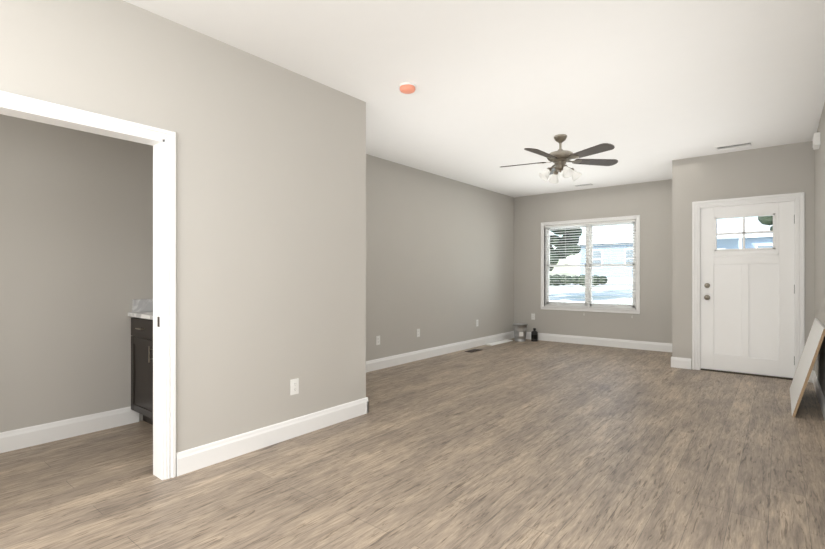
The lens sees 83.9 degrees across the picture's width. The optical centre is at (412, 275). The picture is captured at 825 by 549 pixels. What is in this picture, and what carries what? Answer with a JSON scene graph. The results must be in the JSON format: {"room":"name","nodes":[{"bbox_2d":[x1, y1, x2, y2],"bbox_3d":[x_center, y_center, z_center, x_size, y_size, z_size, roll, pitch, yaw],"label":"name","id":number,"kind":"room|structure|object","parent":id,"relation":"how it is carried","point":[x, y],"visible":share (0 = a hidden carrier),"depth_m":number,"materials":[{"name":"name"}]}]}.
{"room":"empty living room","nodes":[
{"label":"empty living room","id":0,"kind":"room"},
{"bbox_2d":[0,114,152,432],"bbox_3d":[-3.172,-0.160,2.695,0.120,2.700,5.240,0,0,39],"label":"wall","id":1,"kind":"structure","parent":0,"point":[76,242],"depth_m":3.39,"materials":[{"name":"beige paint"}]},
{"bbox_2d":[0,406,138,452],"bbox_3d":[-3.497,1.123,2.180,0.016,0.135,4.030,0,0,39],"label":"baseboard","id":2,"kind":"structure","parent":1,"relation":"attached to","point":[16,439],"depth_m":3.35,"materials":[{"name":"white wood"}]},
{"bbox_2d":[0,0,365,452],"bbox_3d":[-2.127,-0.160,1.935,0.120,2.700,5.360,0,0,39],"label":"wall","id":3,"kind":"structure","parent":0,"point":[270,231],"depth_m":3.04,"materials":[{"name":"beige paint"}]},
{"bbox_2d":[0,91,175,479],"bbox_3d":[-1.851,0.169,2.280,0.152,2.042,1.248,0,0,39],"label":"door frame","id":4,"kind":"structure","parent":3,"relation":"attached to","point":[162,142],"depth_m":2.69,"materials":[{"name":"white wood"}]},
{"bbox_2d":[157,317,159,326],"bbox_3d":[-1.494,0.270,2.701,0.028,0.060,0.002,0,0,39],"label":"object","id":5,"kind":"structure","parent":4,"relation":"attached to","point":[158,321],"depth_m":2.70,"materials":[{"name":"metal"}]},
{"bbox_2d":[176,397,368,475],"bbox_3d":[-0.896,1.123,3.363,0.016,0.135,1.624,0,0,39],"label":"baseboard","id":6,"kind":"structure","parent":3,"relation":"attached to","point":[197,458],"depth_m":3.18,"materials":[{"name":"white wood"}]},
{"bbox_2d":[291,378,298,394],"bbox_3d":[-0.872,0.820,3.400,0.008,0.114,0.070,0,0,39],"label":"outlet","id":7,"kind":"object","parent":3,"relation":"attached to","point":[294,386],"visible":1,"depth_m":3.40,"materials":[{"name":"white plastic"}]},
{"bbox_2d":[0,338,824,548],"bbox_3d":[0.268,1.240,3.373,4.800,0.100,11.000,0,0,39],"label":"floor","id":8,"kind":"structure","parent":0,"point":[529,444],"depth_m":2.78,"materials":[{"name":"plastic"}]},
{"bbox_2d":[128,299,152,424],"bbox_3d":[-1.645,0.690,3.569,1.162,0.999,0.639,0,0,39],"label":"base cabinet","id":9,"kind":"object","parent":8,"relation":"on","point":[141,313],"visible":0.12,"depth_m":3.59,"materials":[{"name":"wood"}]},
{"bbox_2d":[465,349,481,352],"bbox_3d":[0.973,1.185,7.293,0.140,0.009,0.320,0,0,39],"label":"floor vent","id":10,"kind":"object","parent":8,"relation":"in","point":[473,350],"visible":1,"depth_m":7.28,"materials":[{"name":"metal"}]},
{"bbox_2d":[513,323,527,341],"bbox_3d":[1.974,1.034,8.413,0.285,0.311,0.278,0,0,39],"label":"trash bin","id":11,"kind":"object","parent":8,"relation":"on","point":[520,330],"visible":1,"depth_m":8.32,"materials":[{"name":"metal"}]},
{"bbox_2d":[531,328,537,341],"bbox_3d":[2.227,1.071,8.377,0.119,0.236,0.119,0,0,39],"label":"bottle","id":12,"kind":"object","parent":8,"relation":"on","point":[534,335],"visible":1,"depth_m":8.34,"materials":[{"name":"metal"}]},
{"bbox_2d":[790,318,824,416],"bbox_3d":[3.675,0.810,4.289,0.219,0.760,1.251,0,0,39],"label":"leaning board","id":13,"kind":"object","parent":8,"relation":"on","point":[811,349],"visible":1,"depth_m":4.10,"materials":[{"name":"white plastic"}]},
{"bbox_2d":[366,154,513,360],"bbox_3d":[0.302,-0.160,6.870,0.120,2.700,5.380,0,0,39],"label":"wall","id":14,"kind":"structure","parent":0,"point":[439,260],"depth_m":6.76,"materials":[{"name":"beige paint"}]},
{"bbox_2d":[376,336,379,344],"bbox_3d":[-0.436,0.820,5.846,0.008,0.114,0.070,0,0,39],"label":"electrical outlet","id":15,"kind":"object","parent":14,"relation":"attached to","point":[377,340],"visible":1,"depth_m":5.84,"materials":[{"name":"white plastic"}]},
{"bbox_2d":[366,331,514,371],"bbox_3d":[0.379,1.123,6.731,0.175,0.135,5.260,0,0,39],"label":"baseboard","id":16,"kind":"structure","parent":14,"relation":"attached to","point":[376,364],"depth_m":6.79,"materials":[{"name":"white wood"}]},
{"bbox_2d":[123,0,824,197],"bbox_3d":[0.268,-1.560,3.373,4.800,0.100,11.000,0,0,39],"label":"ceiling","id":17,"kind":"structure","parent":0,"point":[650,90],"depth_m":3.41,"materials":[{"name":"paint"}]},
{"bbox_2d":[399,82,415,93],"bbox_3d":[-0.040,-1.486,3.645,0.136,0.047,0.136,0,0,39],"label":"smoke detector","id":18,"kind":"object","parent":17,"relation":"attached to","point":[407,87],"visible":1,"depth_m":3.60,"materials":[{"name":"orange plastic"}]},
{"bbox_2d":[501,134,617,183],"bbox_3d":[1.557,-1.267,4.931,1.266,0.486,1.248,0,0,39],"label":"ceiling fan","id":19,"kind":"object","parent":17,"relation":"hanging from","point":[560,158],"visible":1,"depth_m":4.89,"materials":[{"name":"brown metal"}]},
{"bbox_2d":[573,183,594,186],"bbox_3d":[2.845,-1.503,7.613,0.300,0.014,0.140,0,0,39],"label":"ceiling vent","id":20,"kind":"object","parent":17,"relation":"attached to","point":[589,184],"depth_m":7.59,"materials":[{"name":"white metal"}]},
{"bbox_2d":[715,142,752,150],"bbox_3d":[3.736,-1.503,5.335,0.360,0.014,0.160,0,0,39],"label":"ceiling vent","id":21,"kind":"object","parent":17,"relation":"in","point":[734,146],"visible":0.98,"depth_m":5.31,"materials":[{"name":"white metal"}]},
{"bbox_2d":[514,179,671,343],"bbox_3d":[3.171,-0.160,7.941,3.020,2.700,0.120,0,0,39],"label":"wall","id":22,"kind":"structure","parent":0,"point":[650,203],"depth_m":7.77,"materials":[{"name":"beige paint"}]},
{"bbox_2d":[540,215,639,313],"bbox_3d":[3.067,-0.185,8.014,1.685,1.604,0.156,0,0,39],"label":"window","id":23,"kind":"structure","parent":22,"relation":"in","point":[589,292],"depth_m":7.99,"materials":[{"name":"clear glass"}]},
{"bbox_2d":[545,223,586,306],"bbox_3d":[2.740,-0.116,8.225,0.768,1.611,0.042,0,0,39],"label":"window blinds","id":24,"kind":"object","parent":23,"relation":"attached to","point":[549,242],"visible":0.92,"depth_m":8.23,"materials":[{"name":"white plastic"}]},
{"bbox_2d":[587,220,635,308],"bbox_3d":[3.345,-0.116,7.740,0.768,1.611,0.042,0,0,39],"label":"window blinds","id":25,"kind":"object","parent":23,"relation":"attached to","point":[604,223],"visible":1,"depth_m":7.73,"materials":[{"name":"white plastic"}]},
{"bbox_2d":[526,332,671,351],"bbox_3d":[3.094,1.123,7.916,2.870,0.135,0.016,0,0,39],"label":"baseboard","id":26,"kind":"structure","parent":22,"relation":"attached to","point":[631,344],"depth_m":7.77,"materials":[{"name":"white wood"}]},
{"bbox_2d":[672,141,814,370],"bbox_3d":[3.977,-0.160,5.604,1.400,2.700,0.120,0,0,39],"label":"wall","id":27,"kind":"structure","parent":0,"point":[782,169],"depth_m":5.62,"materials":[{"name":"beige paint"}]},
{"bbox_2d":[671,357,687,366],"bbox_3d":[3.785,1.123,6.497,0.016,0.135,1.306,0,0,39],"label":"baseboard","id":28,"kind":"structure","parent":27,"relation":"attached to","point":[675,361],"depth_m":5.95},
{"bbox_2d":[701,201,794,377],"bbox_3d":[4.014,0.157,5.529,0.926,2.030,0.120,0,0,39],"label":"entry door","id":29,"kind":"structure","parent":27,"relation":"in","point":[747,310],"depth_m":5.52,"materials":[{"name":"white wood"}]},
{"bbox_2d":[692,192,804,379],"bbox_3d":[4.032,0.123,5.561,1.088,2.134,0.158,0,0,39],"label":"door frame","id":30,"kind":"structure","parent":27,"relation":"attached to","point":[797,198],"depth_m":5.44,"materials":[{"name":"white wood"}]},
{"bbox_2d":[815,102,824,396],"bbox_3d":[2.075,-0.160,2.015,0.120,2.700,10.740,0,0,39],"label":"wall","id":31,"kind":"structure","parent":0,"point":[820,245],"depth_m":4.38,"materials":[{"name":"beige paint"}]},
{"bbox_2d":[808,370,824,420],"bbox_3d":[1.563,1.123,1.503,0.040,0.135,9.300,0,0,39],"label":"baseboard","id":32,"kind":"structure","parent":31,"relation":"attached to","point":[813,378],"depth_m":4.39,"materials":[{"name":"white wood"}]},
{"bbox_2d":[813,132,820,149],"bbox_3d":[3.922,-1.310,4.456,0.049,0.120,0.200,0,0,39],"label":"door chime","id":33,"kind":"object","parent":31,"relation":"attached to","point":[816,140],"visible":1,"depth_m":4.38,"materials":[{"name":"white plastic"}]},
{"label":"outside","id":34,"kind":"structure","parent":0,"visible":0},
{"bbox_2d":[550,285,632,304],"bbox_3d":[23.458,1.265,45.274,160.000,1.250,180.000,0,0,39],"label":"ground","id":35,"kind":"structure","parent":34,"point":[619,290],"depth_m":24.10,"materials":[{"name":"white snow"}]},
{"bbox_2d":[550,228,581,270],"bbox_3d":[5.904,-2.668,21.595,4.928,7.827,4.634,0,0,39],"label":"tree","id":36,"kind":"object","parent":35,"relation":"on","point":[564,244],"depth_m":20.62,"materials":[{"name":"green plant"}]},
{"bbox_2d":[550,274,607,285],"bbox_3d":[9.786,0.273,30.597,6.134,0.790,1.041,0,0,39],"label":"hedge","id":37,"kind":"object","parent":35,"relation":"on","point":[602,282],"depth_m":29.74,"materials":[{"name":"green plant"}]},
{"bbox_2d":[566,284,632,285],"bbox_3d":[13.610,0.630,32.982,160.000,0.020,4.500,0,0,39],"label":"street","id":38,"kind":"structure","parent":35,"relation":"on","point":[611,284],"depth_m":33.42,"materials":[{"name":"white"}]},
{"bbox_2d":[578,218,772,283],"bbox_3d":[23.132,-1.885,36.950,17.900,5.050,10.200,0,0,39],"label":"house","id":39,"kind":"structure","parent":35,"relation":"on","point":[727,228],"depth_m":37.30,"materials":[{"name":"white"}]},
{"bbox_2d":[758,216,772,230],"bbox_3d":[16.154,-2.465,17.775,5.139,7.051,5.168,0,0,39],"label":"tree","id":40,"kind":"object","parent":35,"relation":"on","point":[765,220],"depth_m":18.90,"materials":[{"name":"green plant"}]}
]}

